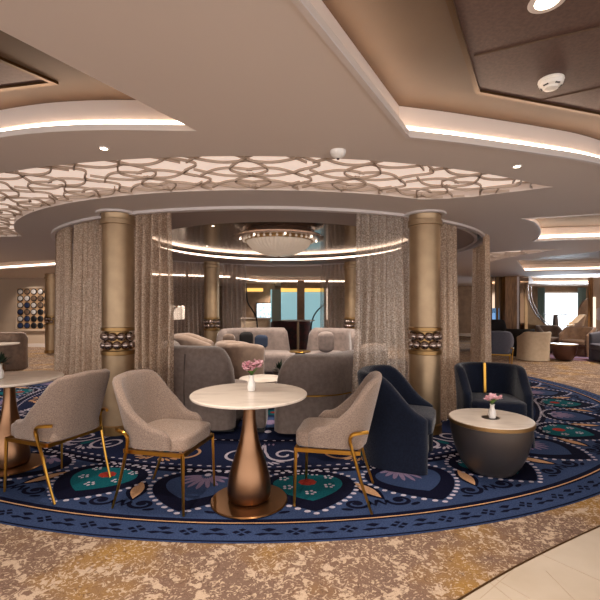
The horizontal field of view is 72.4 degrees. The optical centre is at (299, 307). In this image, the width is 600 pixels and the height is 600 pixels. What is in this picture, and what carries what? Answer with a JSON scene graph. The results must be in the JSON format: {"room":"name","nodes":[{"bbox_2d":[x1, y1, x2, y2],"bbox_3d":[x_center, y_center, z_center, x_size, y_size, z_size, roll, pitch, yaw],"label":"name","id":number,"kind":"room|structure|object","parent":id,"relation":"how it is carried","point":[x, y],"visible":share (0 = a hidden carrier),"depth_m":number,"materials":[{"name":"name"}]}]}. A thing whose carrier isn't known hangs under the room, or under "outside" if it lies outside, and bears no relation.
{"room":"ship interior","nodes":[
{"label":"ship interior","id":0,"kind":"room"},
{"bbox_2d":[0,278,44,343],"bbox_3d":[-9.800,0.165,14.375,8.400,2.390,0.150,0,0,0],"label":"wall","id":1,"kind":"structure","parent":0,"point":[7,285],"depth_m":14.30,"materials":[{"name":"beige paint"}]},
{"bbox_2d":[15,287,44,330],"bbox_3d":[-9.135,0.026,14.250,1.497,1.532,0.060,0,0,0],"label":"framed artwork","id":2,"kind":"object","parent":1,"relation":"attached to","point":[29,301],"visible":0.66,"depth_m":14.23,"materials":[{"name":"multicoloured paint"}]},
{"bbox_2d":[28,344,44,346],"bbox_3d":[-9.800,1.300,14.285,8.400,0.120,0.030,0,0,0],"label":"trim","id":3,"kind":"structure","parent":1,"relation":"attached to","point":[29,345],"depth_m":14.27,"materials":[{"name":"beige paint"}]},
{"bbox_2d":[243,283,274,320],"bbox_3d":[-1.720,0.165,17.185,1.350,2.390,0.130,0,0,0],"label":"wall panel","id":4,"kind":"object","parent":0,"point":[256,292],"visible":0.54,"depth_m":17.15,"materials":[{"name":"wood"}]},
{"bbox_2d":[256,303,270,317],"bbox_3d":[-1.502,0.125,17.102,0.664,0.706,0.075,0,0,0],"label":"screen","id":5,"kind":"object","parent":4,"relation":"attached to","point":[263,310],"visible":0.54,"depth_m":17.07,"materials":[{"name":"white"}]},
{"bbox_2d":[0,0,599,285],"bbox_3d":[1.000,-1.048,7.950,30.000,0.035,22.900,0,0,0],"label":"ceiling","id":6,"kind":"structure","parent":0,"point":[241,77],"depth_m":2.40,"materials":[{"name":"beige paint"}]},
{"bbox_2d":[0,260,54,267],"bbox_3d":[-7.771,-1.160,10.106,6.200,0.200,1.761,0,0,17],"label":"cove light","id":7,"kind":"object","parent":6,"relation":"attached to","point":[46,262],"depth_m":10.72,"materials":[{"name":"beige paint"}]},
{"bbox_2d":[0,57,58,91],"bbox_3d":[-2.777,-1.235,1.005,2.025,0.020,3.246,0,0,17],"label":"trim","id":8,"kind":"structure","parent":6,"relation":"attached to","point":[13,76],"depth_m":2.21,"materials":[{"name":"brown metal"}]},
{"bbox_2d":[0,30,183,131],"bbox_3d":[-2.772,-1.160,1.210,4.629,0.200,4.202,0,0,0],"label":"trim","id":9,"kind":"structure","parent":6,"relation":"attached to","point":[79,98],"depth_m":2.44,"materials":[{"name":"beige paint"}]},
{"bbox_2d":[95,209,135,216],"bbox_3d":[-1.980,-1.019,4.470,0.450,0.022,0.450,0,0,0],"label":"trim","id":10,"kind":"structure","parent":6,"relation":"attached to","point":[98,212],"depth_m":4.28,"materials":[{"name":"grey paint"}]},
{"bbox_2d":[173,271,229,276],"bbox_3d":[-3.221,-1.160,12.662,2.912,0.200,2.860,0,0,-20],"label":"trim","id":11,"kind":"structure","parent":6,"relation":"attached to","point":[220,273],"depth_m":13.96,"materials":[{"name":"beige paint"}]},
{"bbox_2d":[0,156,532,235],"bbox_3d":[-1.744,-1.043,3.980,7.348,0.018,1.974,0,0,20],"label":"lattice","id":12,"kind":"object","parent":6,"relation":"attached to","point":[6,217],"visible":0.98,"depth_m":3.33,"materials":[{"name":"brown metal"}]},
{"bbox_2d":[0,156,537,233],"bbox_3d":[-1.687,-1.087,3.968,7.574,0.055,2.002,0,0,21],"label":"trim","id":13,"kind":"structure","parent":6,"relation":"attached to","point":[293,165],"depth_m":3.44,"materials":[{"name":"beige"}]},
{"bbox_2d":[236,275,341,281],"bbox_3d":[-0.145,-1.160,14.764,4.605,0.200,4.261,0,0,0],"label":"trim","id":14,"kind":"structure","parent":6,"relation":"attached to","point":[248,277],"depth_m":16.69,"materials":[{"name":"beige paint"}]},
{"bbox_2d":[330,148,345,159],"bbox_3d":[0.249,-1.001,2.690,0.104,0.058,0.104,0,0,0],"label":"ceiling sensor","id":15,"kind":"object","parent":6,"relation":"attached to","point":[337,153],"visible":1,"depth_m":2.66,"materials":[{"name":"white plastic"}]},
{"bbox_2d":[405,209,446,218],"bbox_3d":[1.370,-1.019,4.500,0.450,0.022,0.450,0,0,0],"label":"trim","id":16,"kind":"structure","parent":6,"relation":"attached to","point":[443,213],"depth_m":4.33,"materials":[{"name":"grey paint"}]},
{"bbox_2d":[291,0,599,165],"bbox_3d":[2.076,-1.026,1.577,6.291,0.008,4.802,0,0,0],"label":"trim","id":17,"kind":"structure","parent":6,"relation":"attached to","point":[299,4],"depth_m":1.97,"materials":[{"name":"grey paint"}]},
{"bbox_2d":[308,0,599,157],"bbox_3d":[2.056,-1.160,1.583,6.447,0.200,4.939,0,0,0],"label":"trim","id":18,"kind":"structure","parent":6,"relation":"attached to","point":[410,51],"depth_m":2.21,"materials":[{"name":"beige paint"}]},
{"bbox_2d":[445,0,599,117],"bbox_3d":[2.582,-1.235,1.589,4.828,0.020,3.169,0,0,11],"label":"ceiling panel","id":19,"kind":"object","parent":18,"relation":"attached to","point":[507,48],"depth_m":1.95,"materials":[{"name":"brown leather"}]},
{"bbox_2d":[527,0,564,13],"bbox_3d":[0.994,-1.233,1.649,0.140,0.008,0.140,0,0,0],"label":"recessed light","id":20,"kind":"object","parent":19,"relation":"attached to","point":[534,6],"visible":1,"depth_m":1.67,"materials":[{"name":"grey paint"}]},
{"bbox_2d":[537,73,564,91],"bbox_3d":[1.360,-1.209,2.221,0.128,0.056,0.128,0,0,0],"label":"smoke detector","id":21,"kind":"object","parent":19,"relation":"attached to","point":[551,82],"visible":1,"depth_m":2.19,"materials":[{"name":"white plastic"}]},
{"bbox_2d":[490,249,555,259],"bbox_3d":[3.946,-1.043,7.989,0.902,0.018,1.711,0,0,-11],"label":"lattice","id":22,"kind":"object","parent":6,"relation":"attached to","point":[500,254],"visible":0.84,"depth_m":7.87,"materials":[{"name":"brown metal"}]},
{"bbox_2d":[518,251,599,269],"bbox_3d":[6.714,-1.160,9.954,3.060,0.200,6.044,0,0,44],"label":"trim","id":23,"kind":"structure","parent":6,"relation":"attached to","point":[589,260],"depth_m":11.17,"materials":[{"name":"beige paint"}]},
{"bbox_2d":[521,214,599,241],"bbox_3d":[4.228,-1.026,5.307,3.205,0.008,1.884,0,0,7],"label":"trim","id":24,"kind":"structure","parent":6,"relation":"attached to","point":[526,219],"depth_m":4.90,"materials":[{"name":"grey paint"}]},
{"bbox_2d":[536,215,599,237],"bbox_3d":[4.222,-1.160,5.315,3.623,0.200,2.126,0,0,7],"label":"trim","id":25,"kind":"structure","parent":6,"relation":"attached to","point":[575,226],"depth_m":6.22,"materials":[{"name":"beige paint"}]},
{"bbox_2d":[0,337,599,599],"bbox_3d":[1.000,1.410,7.950,30.000,0.100,22.900,0,0,0],"label":"floor","id":26,"kind":"structure","parent":0,"point":[34,564],"depth_m":2.20,"materials":[{"name":"carpet"}]},
{"bbox_2d":[0,342,19,371],"bbox_3d":[-6.302,1.030,8.500,0.840,0.660,0.840,0,0,0],"label":"bistro table","id":27,"kind":"object","parent":26,"relation":"on","point":[1,343],"visible":0.55,"depth_m":8.55,"materials":[{"name":"stone"}]},
{"bbox_2d":[0,332,28,369],"bbox_3d":[-6.539,0.945,9.163,0.720,0.830,0.609,0,0,-20],"label":"armchair","id":28,"kind":"object","parent":26,"relation":"on","point":[19,353],"visible":0.93,"depth_m":9.02,"materials":[{"name":"beige fabric"}]},
{"bbox_2d":[44,274,54,352],"bbox_3d":[-7.530,0.165,12.500,0.470,2.390,0.470,0,0,0],"label":"column","id":29,"kind":"structure","parent":26,"relation":"on","point":[49,315],"depth_m":12.30,"materials":[{"name":"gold metal"}]},
{"bbox_2d":[174,306,184,332],"bbox_3d":[-3.660,0.650,12.200,0.460,1.420,0.460,0,0,0],"label":"floor lamp","id":30,"kind":"object","parent":26,"relation":"on","point":[174,306],"visible":0.18,"depth_m":12.02,"materials":[{"name":"beige"}]},
{"bbox_2d":[186,270,187,330],"bbox_3d":[-3.087,0.165,11.200,0.050,2.390,0.050,0,0,0],"label":"post","id":31,"kind":"object","parent":26,"relation":"on","point":[186,270],"visible":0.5,"depth_m":11.18,"materials":[{"name":"brown metal"}]},
{"bbox_2d":[239,318,271,327],"bbox_3d":[-1.449,0.840,13.500,1.020,1.040,0.560,0,0,0],"label":"countertop","id":32,"kind":"structure","parent":26,"relation":"on","point":[250,322],"depth_m":13.25,"materials":[{"name":"beige stone"}]},
{"bbox_2d":[271,289,279,321],"bbox_3d":[-0.983,0.310,16.400,0.385,2.100,0.060,0,0,0],"label":"glass panel","id":33,"kind":"object","parent":26,"relation":"on","point":[275,293],"visible":0.64,"depth_m":16.38,"materials":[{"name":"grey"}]},
{"bbox_2d":[281,283,296,319],"bbox_3d":[-0.443,0.170,16.500,0.644,2.380,0.100,0,0,0],"label":"glass panel","id":34,"kind":"object","parent":26,"relation":"on","point":[288,290],"visible":0.74,"depth_m":16.48,"materials":[{"name":"teal"}]},
{"bbox_2d":[271,320,310,349],"bbox_3d":[-0.277,0.870,12.530,1.220,0.980,0.740,0,0,0],"label":"counter","id":35,"kind":"object","parent":26,"relation":"on","point":[290,326],"visible":0.51,"depth_m":12.16,"materials":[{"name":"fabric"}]},
{"bbox_2d":[0,359,599,543],"bbox_3d":[-0.350,1.353,6.950,10.168,0.012,9.289,0,0,0],"label":"oval rug","id":36,"kind":"object","parent":26,"relation":"on","point":[562,469],"visible":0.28,"depth_m":3.08,"materials":[{"name":"carpet"}]},
{"bbox_2d":[0,370,63,476],"bbox_3d":[-2.480,0.969,3.500,0.810,0.750,0.810,0,0,0],"label":"bistro table","id":37,"kind":"object","parent":36,"relation":"on","point":[21,459],"visible":0.84,"depth_m":3.44,"materials":[{"name":"stone"}]},
{"bbox_2d":[0,363,3,378],"bbox_3d":[-2.524,0.531,3.450,0.060,0.125,0.060,0,0,0],"label":"vase","id":38,"kind":"object","parent":37,"relation":"on","point":[1,364],"visible":1,"depth_m":3.44,"materials":[{"name":"white ceramic"}]},
{"bbox_2d":[0,352,12,363],"bbox_3d":[-2.535,0.451,3.462,0.221,0.186,0.167,0,0,18],"label":"greenery","id":39,"kind":"object","parent":38,"relation":"in","point":[3,360],"visible":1,"depth_m":3.46,"materials":[{"name":"green plant"}]},
{"bbox_2d":[3,369,110,504],"bbox_3d":[-1.810,0.903,3.115,0.594,0.888,0.582,0,0,21],"label":"dining chair","id":40,"kind":"object","parent":36,"relation":"on","point":[70,408],"visible":1,"depth_m":2.92,"materials":[{"name":"fabric"}]},
{"bbox_2d":[100,212,135,435],"bbox_3d":[-1.980,0.157,4.470,0.371,2.374,0.371,0,0,0],"label":"column","id":41,"kind":"structure","parent":36,"relation":"on","point":[117,227],"depth_m":4.33,"materials":[{"name":"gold metal"}]},
{"bbox_2d":[71,210,480,264],"bbox_3d":[-0.450,-1.079,7.000,7.000,0.122,6.000,0,0,0],"label":"trim","id":42,"kind":"structure","parent":41,"relation":"on","point":[466,238],"depth_m":4.94,"materials":[{"name":"brown paint"}]},
{"bbox_2d":[51,206,484,265],"bbox_3d":[-0.450,-1.040,7.000,6.770,0.080,5.730,0,0,0],"label":"trim","id":43,"kind":"structure","parent":42,"relation":"attached to","point":[54,231],"depth_m":4.32,"materials":[{"name":"grey paint"}]},
{"bbox_2d":[54,226,72,375],"bbox_3d":[-3.261,0.135,5.602,0.202,2.390,1.356,0,0,-36],"label":"curtain","id":44,"kind":"object","parent":43,"relation":"hanging from","point":[63,246],"visible":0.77,"depth_m":5.21,"materials":[{"name":"fabric"}]},
{"bbox_2d":[69,220,103,374],"bbox_3d":[-2.470,0.135,4.814,0.837,2.390,0.160,0,0,35],"label":"curtain","id":45,"kind":"object","parent":43,"relation":"hanging from","point":[86,319],"visible":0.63,"depth_m":4.78,"materials":[{"name":"fabric"}]},
{"bbox_2d":[129,212,173,392],"bbox_3d":[-1.697,0.135,4.431,0.759,2.390,0.149,0,0,18],"label":"curtain","id":46,"kind":"object","parent":43,"relation":"hanging from","point":[153,261],"visible":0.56,"depth_m":4.38,"materials":[{"name":"fabric"}]},
{"bbox_2d":[173,261,205,336],"bbox_3d":[-2.550,0.135,9.130,0.916,2.390,0.163,0,0,-34],"label":"curtain","id":47,"kind":"object","parent":43,"relation":"hanging from","point":[193,265],"visible":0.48,"depth_m":9.19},
{"bbox_2d":[222,264,245,327],"bbox_3d":[-1.531,0.135,9.627,0.573,2.390,0.118,0,0,-16],"label":"curtain","id":48,"kind":"object","parent":43,"relation":"hanging from","point":[227,269],"visible":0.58,"depth_m":9.62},
{"bbox_2d":[352,213,411,393],"bbox_3d":[0.933,0.135,4.480,0.820,2.390,0.151,0,0,-23],"label":"curtain","id":49,"kind":"object","parent":43,"relation":"hanging from","point":[404,354],"visible":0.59,"depth_m":4.46,"materials":[{"name":"fabric"}]},
{"bbox_2d":[437,223,459,420],"bbox_3d":[1.778,0.135,4.945,0.545,2.390,0.143,0,0,-40],"label":"curtain","id":50,"kind":"object","parent":43,"relation":"hanging from","point":[450,356],"visible":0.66,"depth_m":4.93,"materials":[{"name":"fabric"}]},
{"bbox_2d":[470,234,491,361],"bbox_3d":[2.811,0.135,6.323,0.232,2.390,1.522,0,0,17],"label":"curtain","id":51,"kind":"object","parent":43,"relation":"hanging from","point":[480,341],"visible":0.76,"depth_m":6.51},
{"bbox_2d":[172,222,407,259],"bbox_3d":[-0.320,-1.110,7.000,4.520,0.120,4.480,0,0,0],"label":"trim","id":52,"kind":"structure","parent":42,"relation":"attached to","point":[338,239],"depth_m":7.23,"materials":[{"name":"beige paint"}]},
{"bbox_2d":[234,225,323,257],"bbox_3d":[-0.318,-0.953,6.200,1.353,0.403,1.353,0,0,-42],"label":"chandelier","id":53,"kind":"object","parent":52,"relation":"hanging from","point":[278,241],"visible":1,"depth_m":5.82,"materials":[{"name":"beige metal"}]},
{"bbox_2d":[320,264,345,327],"bbox_3d":[0.782,0.135,9.573,0.646,2.390,0.128,0,0,19],"label":"curtain","id":54,"kind":"object","parent":42,"relation":"hanging from","point":[323,272],"visible":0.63,"depth_m":9.59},
{"bbox_2d":[111,369,214,515],"bbox_3d":[-0.982,0.903,2.940,0.594,0.888,0.582,0,0,13],"label":"dining chair","id":55,"kind":"object","parent":36,"relation":"on","point":[153,417],"visible":1,"depth_m":2.87,"materials":[{"name":"fabric"}]},
{"bbox_2d":[174,333,213,345],"bbox_3d":[-1.757,0.884,6.744,0.705,0.920,0.840,0,0,-10],"label":"armchair","id":56,"kind":"object","parent":36,"relation":"on","point":[188,339],"visible":0.2,"depth_m":6.39,"materials":[{"name":"beige fabric"}]},
{"bbox_2d":[174,340,247,431],"bbox_3d":[-1.303,0.877,4.950,1.521,0.927,1.014,0,0,26],"label":"banquette","id":57,"kind":"object","parent":36,"relation":"on","point":[195,367],"visible":0.52,"depth_m":4.38,"materials":[{"name":"beige fabric"}]},
{"bbox_2d":[203,261,219,345],"bbox_3d":[-1.980,0.157,9.200,0.381,2.374,0.381,0,0,0],"label":"column","id":58,"kind":"structure","parent":36,"relation":"on","point":[211,325],"depth_m":9.05,"materials":[{"name":"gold metal"}]},
{"bbox_2d":[215,340,264,378],"bbox_3d":[-0.952,0.929,6.332,0.704,0.830,0.720,0,0,-30],"label":"armchair","id":59,"kind":"object","parent":36,"relation":"on","point":[239,352],"visible":0.42,"depth_m":6.02,"materials":[{"name":"beige fabric"}]},
{"bbox_2d":[189,382,306,519],"bbox_3d":[-0.355,0.969,2.870,0.810,0.750,0.810,0,0,0],"label":"bistro table","id":60,"kind":"object","parent":36,"relation":"on","point":[249,493],"visible":0.99,"depth_m":2.77,"materials":[{"name":"stone"}]},
{"bbox_2d":[247,375,255,391],"bbox_3d":[-0.347,0.536,2.930,0.060,0.115,0.060,0,0,0],"label":"vase","id":61,"kind":"object","parent":60,"relation":"on","point":[251,386],"visible":1,"depth_m":2.91,"materials":[{"name":"white ceramic"}]},
{"bbox_2d":[242,359,262,374],"bbox_3d":[-0.340,0.455,2.938,0.158,0.168,0.166,0,0,0],"label":"flower bouquet","id":62,"kind":"object","parent":61,"relation":"in","point":[252,365],"visible":1,"depth_m":2.92,"materials":[{"name":"pink plant"}]},
{"bbox_2d":[245,283,257,327],"bbox_3d":[-1.288,0.342,11.000,0.359,2.027,0.037,0,0,0],"label":"curved rail","id":63,"kind":"object","parent":36,"relation":"on","point":[245,283],"visible":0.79,"depth_m":10.98,"materials":[{"name":"black"}]},
{"bbox_2d":[216,327,294,372],"bbox_3d":[-0.903,0.875,8.614,1.644,0.902,0.965,0,0,0],"label":"banquette","id":64,"kind":"object","parent":36,"relation":"on","point":[278,348],"visible":0.34,"depth_m":8.74,"materials":[{"name":"grey fabric"}]},
{"bbox_2d":[223,333,234,340],"bbox_3d":[-1.411,0.700,8.150,0.240,0.386,0.120,0,0,0],"label":"cushion","id":65,"kind":"object","parent":64,"relation":"on","point":[228,336],"visible":0.36,"depth_m":8.10,"materials":[{"name":"beige fabric"}]},
{"bbox_2d":[239,332,252,343],"bbox_3d":[-1.119,0.660,8.550,0.280,0.335,0.120,0,0,0],"label":"cushion","id":66,"kind":"object","parent":64,"relation":"on","point":[247,337],"visible":0.7,"depth_m":8.49,"materials":[{"name":"black fabric"}]},
{"bbox_2d":[255,335,267,347],"bbox_3d":[-0.808,0.700,8.560,0.270,0.283,0.110,0,0,0],"label":"cushion","id":67,"kind":"object","parent":64,"relation":"on","point":[262,340],"visible":0.8,"depth_m":8.51,"materials":[{"name":"blue fabric"}]},
{"bbox_2d":[239,374,277,408],"bbox_3d":[-0.520,1.149,5.600,0.620,0.390,0.620,0,0,0],"label":"coffee table","id":68,"kind":"object","parent":36,"relation":"on","point":[262,378],"visible":0.33,"depth_m":5.55,"materials":[{"name":"stone"}]},
{"bbox_2d":[273,359,281,374],"bbox_3d":[-0.291,1.062,6.272,0.300,0.564,0.309,0,0,37],"label":"potted plant","id":69,"kind":"object","parent":68,"relation":"on","point":[275,371],"visible":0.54,"depth_m":6.24,"materials":[{"name":"green plant"}]},
{"bbox_2d":[255,409,267,431],"bbox_3d":[-0.485,1.118,4.560,0.240,0.447,0.340,0,0,0],"label":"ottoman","id":70,"kind":"object","parent":36,"relation":"on","point":[261,414],"visible":0.2,"depth_m":4.40,"materials":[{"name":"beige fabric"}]},
{"bbox_2d":[281,320,314,349],"bbox_3d":[-0.053,0.832,10.900,0.900,1.025,0.900,0,0,0],"label":"table","id":71,"kind":"object","parent":36,"relation":"on","point":[281,320],"visible":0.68,"depth_m":10.88,"materials":[{"name":"metal"}]},
{"bbox_2d":[289,350,310,353],"bbox_3d":[0.000,1.074,7.700,0.410,0.540,0.410,0,0,0],"label":"side table","id":72,"kind":"object","parent":36,"relation":"on","point":[291,351],"visible":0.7,"depth_m":7.58,"materials":[{"name":"gold metal"}]},
{"bbox_2d":[274,344,385,433],"bbox_3d":[0.503,0.912,4.859,1.885,0.857,0.912,0,0,-31],"label":"banquette","id":73,"kind":"object","parent":36,"relation":"on","point":[326,378],"visible":0.56,"depth_m":4.26,"materials":[{"name":"beige fabric"}]},
{"bbox_2d":[305,328,361,353],"bbox_3d":[0.621,0.875,8.515,1.244,0.902,1.030,0,0,0],"label":"banquette","id":74,"kind":"object","parent":36,"relation":"on","point":[343,337],"visible":0.38,"depth_m":8.59,"materials":[{"name":"grey fabric"}]},
{"bbox_2d":[318,331,333,351],"bbox_3d":[0.514,0.670,8.100,0.320,0.412,0.140,0,0,0],"label":"cushion","id":75,"kind":"object","parent":74,"relation":"on","point":[325,339],"visible":1,"depth_m":8.03,"materials":[{"name":"grey fabric"}]},
{"bbox_2d":[293,371,381,514],"bbox_3d":[0.287,0.903,2.952,0.594,0.888,0.582,0,0,11],"label":"dining chair","id":76,"kind":"object","parent":36,"relation":"on","point":[346,427],"visible":1,"depth_m":2.72,"materials":[{"name":"fabric"}]},
{"bbox_2d":[344,261,360,328],"bbox_3d":[1.170,0.157,9.200,0.381,2.374,0.381,0,0,0],"label":"column","id":77,"kind":"structure","parent":36,"relation":"on","point":[350,268],"depth_m":9.05,"materials":[{"name":"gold metal"}]},
{"bbox_2d":[357,365,435,475],"bbox_3d":[0.864,0.949,3.695,0.669,0.790,0.681,0,0,22],"label":"armchair","id":78,"kind":"object","parent":36,"relation":"on","point":[400,436],"visible":0.86,"depth_m":3.39,"materials":[{"name":"blue fabric"}]},
{"bbox_2d":[407,212,442,434],"bbox_3d":[1.370,0.157,4.500,0.371,2.374,0.371,0,0,0],"label":"column","id":79,"kind":"structure","parent":36,"relation":"on","point":[425,353],"depth_m":4.36,"materials":[{"name":"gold metal"}]},
{"bbox_2d":[448,408,535,477],"bbox_3d":[1.584,1.127,3.410,0.660,0.435,0.660,0,0,0],"label":"coffee table","id":80,"kind":"object","parent":36,"relation":"on","point":[499,447],"visible":0.99,"depth_m":3.20,"materials":[{"name":"grey"}]},
{"bbox_2d":[488,404,495,418],"bbox_3d":[1.584,0.851,3.380,0.060,0.115,0.060,0,0,0],"label":"vase","id":81,"kind":"object","parent":80,"relation":"on","point":[491,413],"visible":1,"depth_m":3.36,"materials":[{"name":"white ceramic"}]},
{"bbox_2d":[484,393,502,404],"bbox_3d":[1.593,0.782,3.375,0.159,0.142,0.117,0,0,-26],"label":"flower bouquet","id":82,"kind":"object","parent":81,"relation":"in","point":[490,396],"visible":1,"depth_m":3.37,"materials":[{"name":"pink plant"}]},
{"bbox_2d":[454,362,534,447],"bbox_3d":[1.975,0.969,4.259,0.691,0.750,0.648,0,0,8],"label":"armchair","id":83,"kind":"object","parent":36,"relation":"on","point":[474,381],"visible":0.7,"depth_m":4.24,"materials":[{"name":"blue fabric"}]},
{"bbox_2d":[491,331,513,363],"bbox_3d":[4.135,0.903,8.561,0.582,0.888,0.594,0,0,25],"label":"dining chair","id":84,"kind":"object","parent":36,"relation":"on","point":[502,342],"visible":0.62,"depth_m":8.33,"materials":[{"name":"grey fabric"}]},
{"bbox_2d":[297,281,304,319],"bbox_3d":[0.038,0.165,15.500,0.310,2.390,0.310,0,0,0],"label":"pillar","id":85,"kind":"structure","parent":26,"relation":"on","point":[300,284],"depth_m":15.37,"materials":[{"name":"wood"}]},
{"bbox_2d":[305,283,323,328],"bbox_3d":[0.563,0.170,16.500,0.805,2.380,0.100,0,0,0],"label":"glass panel","id":86,"kind":"object","parent":26,"relation":"on","point":[312,290],"visible":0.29,"depth_m":16.48,"materials":[{"name":"teal"}]},
{"bbox_2d":[490,277,501,318],"bbox_3d":[6.278,0.165,13.600,0.816,2.390,0.080,0,0,0],"label":"screen","id":87,"kind":"object","parent":26,"relation":"on","point":[495,282],"visible":0.25,"depth_m":13.56,"materials":[{"name":"brown metal"}]},
{"bbox_2d":[491,319,506,330],"bbox_3d":[5.922,0.844,12.669,0.800,1.000,0.710,0,0,40],"label":"armchair","id":88,"kind":"object","parent":26,"relation":"on","point":[496,324],"visible":0.17,"depth_m":12.31,"materials":[{"name":"black fabric"}]},
{"bbox_2d":[502,276,516,328],"bbox_3d":[6.882,0.165,13.500,0.395,2.390,0.300,0,0,0],"label":"pillar","id":89,"kind":"structure","parent":26,"relation":"on","point":[509,283],"depth_m":13.35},
{"bbox_2d":[517,276,518,328],"bbox_3d":[7.100,0.165,13.400,0.082,2.390,0.100,0,0,0],"label":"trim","id":90,"kind":"structure","parent":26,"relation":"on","point":[517,276],"depth_m":13.35,"materials":[{"name":"grey paint"}]},
{"bbox_2d":[505,329,534,355],"bbox_3d":[6.250,0.964,11.663,0.760,0.760,0.668,0,0,20],"label":"armchair","id":91,"kind":"object","parent":26,"relation":"on","point":[515,332],"visible":0.34,"depth_m":11.44,"materials":[{"name":"black fabric"}]},
{"bbox_2d":[457,525,599,599],"bbox_3d":[7.575,1.354,2.250,16.850,0.012,11.500,0,0,0],"label":"tile floor","id":92,"kind":"structure","parent":26,"relation":"on","point":[581,552],"depth_m":2.06,"materials":[{"name":"beige tile"}]},
{"bbox_2d":[480,554,599,599],"bbox_3d":[1.199,1.354,1.929,0.629,0.002,0.446,0,0,-33],"label":"trim","id":93,"kind":"structure","parent":92,"relation":"on","point":[541,554],"depth_m":2.01,"materials":[{"name":"beige tile"}]},
{"bbox_2d":[516,332,550,360],"bbox_3d":[6.110,0.974,10.661,0.700,0.740,0.668,0,0,-5],"label":"armchair","id":94,"kind":"object","parent":26,"relation":"on","point":[531,346],"visible":1,"depth_m":10.40,"materials":[{"name":"fabric"}]},
{"bbox_2d":[528,299,544,331],"bbox_3d":[7.766,0.289,13.360,0.684,2.142,0.020,0,0,0],"label":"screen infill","id":95,"kind":"object","parent":26,"relation":"on","point":[533,320],"visible":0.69,"depth_m":13.35,"materials":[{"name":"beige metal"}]},
{"bbox_2d":[550,343,577,360],"bbox_3d":[6.825,1.133,10.600,0.620,0.422,0.620,0,0,0],"label":"coffee table","id":96,"kind":"object","parent":26,"relation":"on","point":[560,351],"visible":0.99,"depth_m":10.40,"materials":[{"name":"brown paint"}]},
{"bbox_2d":[550,351,599,361],"bbox_3d":[9.100,1.354,12.600,5.900,0.010,5.400,0,0,0],"label":"oval rug","id":97,"kind":"object","parent":26,"relation":"on","point":[576,358],"visible":0.06,"depth_m":10.96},
{"bbox_2d":[536,325,561,350],"bbox_3d":[7.805,0.944,12.839,0.720,0.800,0.669,0,0,0],"label":"armchair","id":98,"kind":"object","parent":97,"relation":"on","point":[555,330],"visible":0.4,"depth_m":12.93,"materials":[{"name":"beige fabric"}]},
{"bbox_2d":[544,314,566,325],"bbox_3d":[9.410,0.784,15.100,0.740,1.120,0.740,0,0,0],"label":"table","id":99,"kind":"object","parent":97,"relation":"on","point":[555,316],"visible":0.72,"depth_m":15.03,"materials":[{"name":"white"}]},
{"bbox_2d":[566,314,585,326],"bbox_3d":[9.694,0.785,14.390,0.534,1.121,0.610,0,0,15],"label":"bar stool","id":100,"kind":"object","parent":97,"relation":"on","point":[578,321],"visible":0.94,"depth_m":14.24,"materials":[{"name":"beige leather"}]},
{"bbox_2d":[558,326,596,356],"bbox_3d":[7.967,0.944,11.720,0.749,0.800,0.840,0,0,-30],"label":"armchair","id":101,"kind":"object","parent":97,"relation":"on","point":[570,334],"visible":0.59,"depth_m":11.80,"materials":[{"name":"brown fabric"}]},
{"bbox_2d":[589,331,599,360],"bbox_3d":[7.776,0.954,10.293,0.708,0.780,0.760,0,0,10],"label":"armchair","id":102,"kind":"object","parent":97,"relation":"on","point":[594,338],"visible":1,"depth_m":10.58,"materials":[{"name":"grey fabric"}]},
{"bbox_2d":[577,298,587,326],"bbox_3d":[10.149,0.503,14.640,0.427,1.715,0.080,0,0,0],"label":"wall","id":103,"kind":"structure","parent":26,"relation":"on","point":[583,308],"depth_m":14.60,"materials":[{"name":"brown wood"}]},
{"bbox_2d":[588,278,592,326],"bbox_3d":[9.849,0.165,13.900,0.102,2.390,0.100,0,0,0],"label":"pillar","id":104,"kind":"structure","parent":26,"relation":"on","point":[590,280],"depth_m":13.85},
{"bbox_2d":[593,297,595,326],"bbox_3d":[9.960,0.220,13.900,0.081,1.187,0.080,0,0,0],"label":"light strip","id":105,"kind":"object","parent":104,"relation":"attached to","point":[594,298],"visible":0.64,"depth_m":13.86,"materials":[{"name":"beige"}]},
{"bbox_2d":[173,286,587,336],"bbox_3d":[1.000,0.165,19.350,30.000,2.390,0.100,0,0,0],"label":"wall","id":106,"kind":"structure","parent":0,"point":[464,292],"depth_m":19.30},
{"bbox_2d":[545,293,577,329],"bbox_3d":[12.269,0.240,19.270,1.780,1.900,0.020,0,0,0],"label":"window","id":107,"kind":"structure","parent":106,"relation":"in","point":[555,303],"depth_m":19.26,"materials":[{"name":"white"}]},
{"bbox_2d":[545,291,577,292],"bbox_3d":[12.269,0.240,19.240,1.940,2.030,0.050,0,0,0],"label":"trim","id":108,"kind":"structure","parent":106,"relation":"attached to","point":[545,291],"depth_m":19.22,"materials":[{"name":"beige paint"}]},
{"bbox_2d":[519,277,528,328],"bbox_3d":[7.367,0.165,13.500,0.280,2.390,0.080,0,0,0],"label":"mirror panel","id":109,"kind":"object","parent":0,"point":[523,281],"visible":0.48,"depth_m":13.46,"materials":[{"name":"brown mirror"}]},
{"bbox_2d":[538,288,544,322],"bbox_3d":[11.133,0.200,18.900,0.323,2.280,0.080,0,0,0],"label":"drape","id":110,"kind":"object","parent":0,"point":[541,291],"visible":0.66,"depth_m":18.89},
{"bbox_2d":[578,288,585,308],"bbox_3d":[12.999,0.200,18.900,0.369,2.280,0.080,0,0,0],"label":"drape","id":111,"kind":"object","parent":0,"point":[581,291],"visible":0.35,"depth_m":18.90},
{"bbox_2d":[593,278,599,331],"bbox_3d":[13.025,0.165,14.075,5.950,2.390,0.150,0,0,0],"label":"wall","id":112,"kind":"structure","parent":0,"point":[596,281],"depth_m":14.00,"materials":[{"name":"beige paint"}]},
{"bbox_2d":[531,274,599,282],"bbox_3d":[10.587,-1.160,14.896,3.919,0.200,6.517,0,0,32],"label":"trim","id":113,"kind":"structure","parent":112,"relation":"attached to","point":[574,277],"depth_m":17.06,"materials":[{"name":"beige paint"}]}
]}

